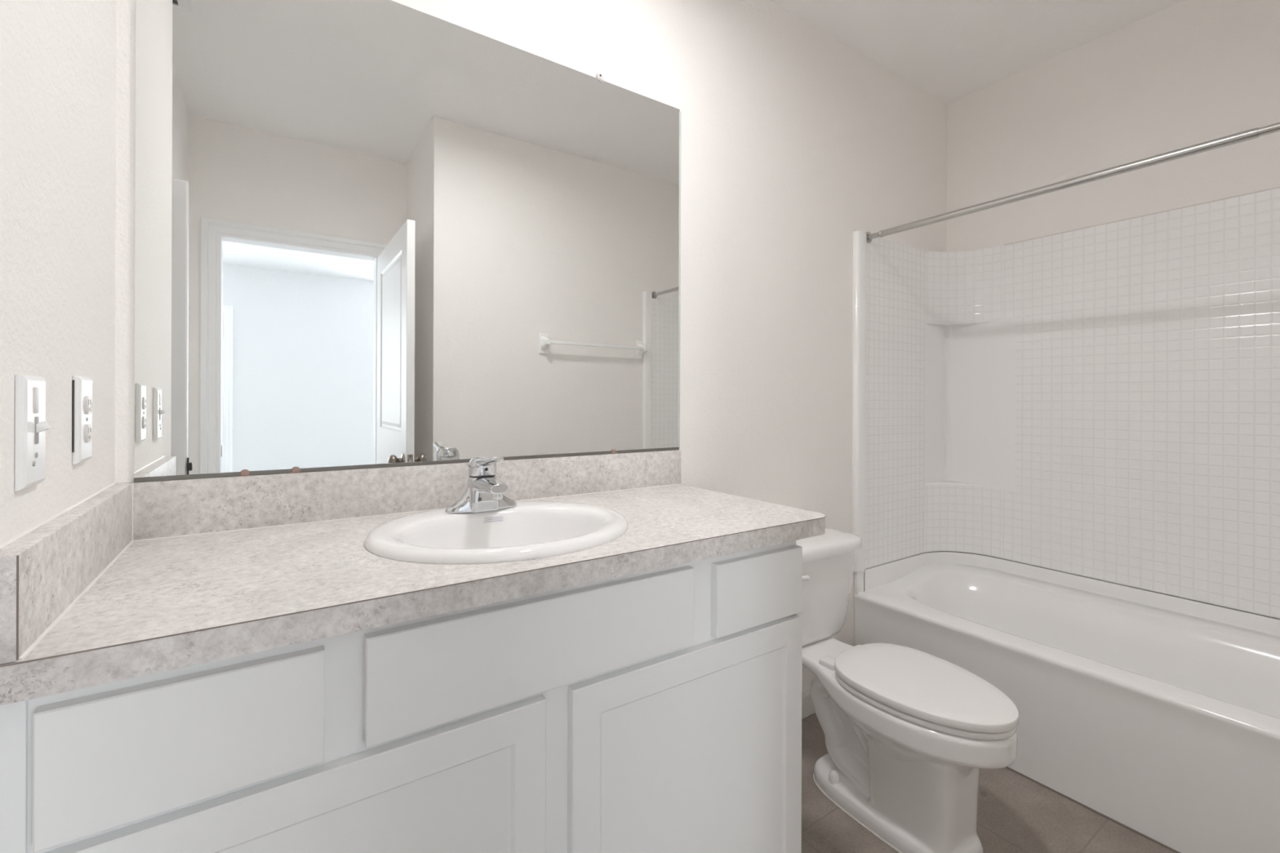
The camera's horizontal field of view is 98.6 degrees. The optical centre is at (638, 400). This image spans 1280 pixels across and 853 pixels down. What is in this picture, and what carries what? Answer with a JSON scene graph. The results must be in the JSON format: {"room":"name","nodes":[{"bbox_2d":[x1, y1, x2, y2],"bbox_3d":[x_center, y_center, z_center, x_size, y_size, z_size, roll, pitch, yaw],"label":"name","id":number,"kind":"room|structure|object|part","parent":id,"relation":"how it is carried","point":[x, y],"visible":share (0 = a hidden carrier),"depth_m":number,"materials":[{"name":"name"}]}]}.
{"room":"bathroom","nodes":[
{"label":"bathroom","id":0,"kind":"room"},
{"bbox_2d":[0,0,116,543],"bbox_3d":[-0.808,-0.126,0.686,0.108,2.633,0.719,0,0,-34],"label":"wall","id":1,"kind":"structure","parent":0,"point":[58,58],"depth_m":0.73,"materials":[{"name":"white paint"}]},
{"bbox_2d":[14,374,50,491],"bbox_3d":[-0.705,0.036,0.647,0.019,0.130,0.072,0,0,-34],"label":"light switch","id":2,"kind":"object","parent":1,"relation":"attached to","point":[31,425],"visible":1,"depth_m":0.63,"materials":[{"name":"white plastic"}]},
{"bbox_2d":[71,375,92,464],"bbox_3d":[-0.829,0.028,0.823,0.011,0.128,0.071,0,0,-34],"label":"outlet","id":3,"kind":"object","parent":1,"relation":"attached to","point":[82,386],"visible":1,"depth_m":0.80,"materials":[{"name":"white plastic"}]},
{"bbox_2d":[84,423,92,442],"bbox_3d":[-0.826,0.049,0.826,0.003,0.027,0.033,0,0,-34],"label":"receptacle","id":4,"kind":"object","parent":3,"relation":"attached to","point":[87,427],"depth_m":0.82,"materials":[{"name":"grey plastic"}]},
{"bbox_2d":[84,395,92,414],"bbox_3d":[-0.826,0.007,0.826,0.003,0.027,0.033,0,0,-34],"label":"receptacle","id":5,"kind":"object","parent":3,"relation":"attached to","point":[87,399],"depth_m":0.82,"materials":[{"name":"grey plastic"}]},
{"bbox_2d":[115,0,946,695],"bbox_3d":[0.188,-0.122,1.850,3.261,2.633,0.100,0,0,-34],"label":"wall","id":6,"kind":"structure","parent":0,"point":[795,141],"depth_m":1.94,"materials":[{"name":"white paint"}]},
{"bbox_2d":[133,449,680,540],"bbox_3d":[-0.404,0.209,1.379,1.283,0.108,0.020,0,0,-34],"label":"backsplash","id":7,"kind":"structure","parent":6,"relation":"attached to","point":[171,508],"depth_m":1.22,"materials":[{"name":"laminate"}]},
{"bbox_2d":[133,0,680,482],"bbox_3d":[-0.402,-0.392,1.383,1.288,1.093,0.012,0,0,-34],"label":"mirror","id":8,"kind":"object","parent":6,"relation":"attached to","point":[368,233],"visible":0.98,"depth_m":1.26,"materials":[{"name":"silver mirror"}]},
{"bbox_2d":[801,692,815,719],"bbox_3d":[0.463,1.154,1.969,0.968,0.083,0.014,0,0,-34],"label":"baseboard","id":9,"kind":"structure","parent":6,"relation":"attached to","point":[807,709],"depth_m":2.08,"materials":[{"name":"white paint"}]},
{"bbox_2d":[852,231,925,572],"bbox_3d":[1.098,0.005,2.387,0.528,1.388,0.024,0,0,-34],"label":"end panel","id":10,"kind":"object","parent":6,"relation":"attached to","point":[889,341],"visible":0.99,"depth_m":2.37,"materials":[{"name":"tile"}]},
{"bbox_2d":[866,122,1279,243],"bbox_3d":[1.371,-0.673,1.657,0.047,0.047,1.511,0,0,-34],"label":"shower rod","id":11,"kind":"object","parent":6,"relation":"attached to","point":[1254,133],"visible":1,"depth_m":1.65,"materials":[{"name":"silver metal"}]},
{"bbox_2d":[771,0,1185,103],"bbox_3d":[0.842,-1.506,0.887,3.261,0.140,2.422,0,0,-34],"label":"ceiling","id":12,"kind":"structure","parent":0,"point":[950,50],"depth_m":2.13,"materials":[{"name":"white paint"}]},
{"bbox_2d":[801,713,1175,852],"bbox_3d":[0.832,1.227,0.887,3.261,0.060,2.422,0,0,-34],"label":"floor","id":13,"kind":"structure","parent":0,"point":[1016,814],"depth_m":1.56,"materials":[{"name":"tile"}]},
{"bbox_2d":[0,540,802,852],"bbox_3d":[-0.298,0.748,1.126,1.234,0.890,0.555,0,0,-34],"label":"vanity cabinet","id":14,"kind":"object","parent":13,"relation":"on","point":[658,710],"visible":0.84,"depth_m":0.83,"materials":[{"name":"white paint"}]},
{"bbox_3d":[-0.523,0.398,0.651,0.264,0.145,0.020,0,0,-34],"label":"drawer","id":15,"kind":"part","parent":14,"relation":"part of","materials":[{"name":"white paint"}]},
{"bbox_3d":[-0.395,0.779,0.739,0.577,0.590,0.020,0,0,-34],"label":"door","id":16,"kind":"part","parent":14,"relation":"part of","materials":[{"name":"white paint"}]},
{"bbox_2d":[0,449,825,705],"bbox_3d":[-0.259,0.228,1.140,1.316,0.150,0.579,0,0,-34],"label":"countertop","id":17,"kind":"structure","parent":14,"relation":"on","point":[127,580],"depth_m":0.88,"materials":[{"name":"stone"}]},
{"bbox_2d":[444,456,516,513],"bbox_3d":[-0.330,0.183,1.207,0.162,0.127,0.143,0,0,-34],"label":"faucet","id":18,"kind":"object","parent":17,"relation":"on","point":[483,492],"visible":1,"depth_m":1.21,"materials":[{"name":"silver metal"}]},
{"bbox_3d":[-0.332,0.144,1.211,0.061,0.050,0.131,0,0,-34],"label":"handle","id":19,"kind":"part","parent":18,"relation":"part of","materials":[{"name":"silver metal"}]},
{"bbox_2d":[364,501,627,564],"bbox_3d":[-0.271,0.323,1.120,0.515,0.156,0.457,0,0,-34],"label":"sink","id":20,"kind":"object","parent":17,"relation":"in","point":[527,530],"visible":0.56,"depth_m":1.16,"materials":[{"name":"white ceramic"}]},
{"bbox_3d":[-0.136,0.398,0.912,0.573,0.148,0.020,0,0,-34],"label":"drawer panel","id":21,"kind":"part","parent":14,"relation":"part of","materials":[{"name":"white paint"}]},
{"bbox_3d":[0.123,0.781,1.087,0.577,0.590,0.020,0,0,-34],"label":"door","id":22,"kind":"part","parent":14,"relation":"part of","materials":[{"name":"white paint"}]},
{"bbox_3d":[0.258,0.403,1.177,0.256,0.146,0.020,0,0,-34],"label":"drawer","id":23,"kind":"part","parent":14,"relation":"part of","materials":[{"name":"white paint"}]},
{"bbox_2d":[795,527,1018,852],"bbox_3d":[0.695,0.832,1.651,0.496,0.731,0.794,0,0,-34],"label":"toilet","id":24,"kind":"object","parent":13,"relation":"on","point":[909,733],"visible":0.92,"depth_m":1.49,"materials":[{"name":"white ceramic"}]},
{"bbox_3d":[0.493,0.556,1.723,0.089,0.026,0.026,0,0,-27],"label":"flush lever","id":25,"kind":"part","parent":24,"relation":"part of","materials":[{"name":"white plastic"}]},
{"bbox_3d":[0.547,0.664,1.890,0.440,0.298,0.208,0,0,-34],"label":"tank","id":26,"kind":"part","parent":24,"relation":"part of","materials":[{"name":"white ceramic"}]},
{"bbox_3d":[0.551,0.490,1.885,0.471,0.048,0.233,0,0,-34],"label":"tank lid","id":27,"kind":"part","parent":24,"relation":"part of","materials":[{"name":"white ceramic"}]},
{"bbox_3d":[0.698,1.004,1.639,0.342,0.386,0.750,0,0,-34],"label":"bowl","id":28,"kind":"part","parent":24,"relation":"part of","materials":[{"name":"white ceramic"}]},
{"bbox_3d":[0.781,0.802,1.518,0.335,0.016,0.453,0,0,-34],"label":"seat","id":29,"kind":"part","parent":24,"relation":"part of","materials":[{"name":"white plastic"}]},
{"bbox_3d":[0.782,0.778,1.516,0.340,0.026,0.457,0,0,-34],"label":"lid","id":30,"kind":"part","parent":24,"relation":"part of","materials":[{"name":"white plastic"}]},
{"bbox_2d":[853,551,1279,852],"bbox_3d":[1.610,0.952,1.822,0.726,0.497,1.536,0,0,-34],"label":"bathtub","id":31,"kind":"object","parent":13,"relation":"on","point":[1157,715],"visible":0.94,"depth_m":1.73,"materials":[{"name":"white ceramic"}]},
{"bbox_2d":[945,0,1279,619],"bbox_3d":[1.985,-0.115,2.011,0.100,2.633,1.639,0,0,-34],"label":"wall","id":32,"kind":"structure","parent":0,"point":[1187,73],"depth_m":2.11,"materials":[{"name":"white paint"}]},
{"bbox_2d":[924,186,1279,618],"bbox_3d":[1.827,0.006,1.966,0.210,1.391,1.537,0,0,-34],"label":"tub surround","id":33,"kind":"object","parent":32,"relation":"attached to","point":[1102,401],"visible":1,"depth_m":2.10,"materials":[{"name":"white plastic"}]},
{"bbox_2d":[924,480,1000,558],"bbox_3d":[1.466,0.542,2.500,0.210,0.316,0.249,0,0,-34],"label":"corner shelf","id":34,"kind":"object","parent":33,"relation":"attached to","point":[961,516],"depth_m":2.54,"materials":[{"name":"tile"}]},
{"bbox_2d":[925,245,1001,326],"bbox_3d":[1.470,-0.520,2.500,0.210,0.334,0.249,0,0,-34],"label":"corner shelf","id":35,"kind":"object","parent":33,"relation":"attached to","point":[963,288],"depth_m":2.54,"materials":[{"name":"plastic"}]},
{"bbox_3d":[1.631,0.548,2.428,0.018,0.306,0.055,0,0,-34],"label":"long panel","id":36,"kind":"part","parent":33,"relation":"part of","materials":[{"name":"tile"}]},
{"bbox_3d":[1.634,-0.524,2.428,0.018,0.324,0.055,0,0,-34],"label":"long panel","id":37,"kind":"part","parent":33,"relation":"part of","materials":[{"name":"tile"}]}
]}

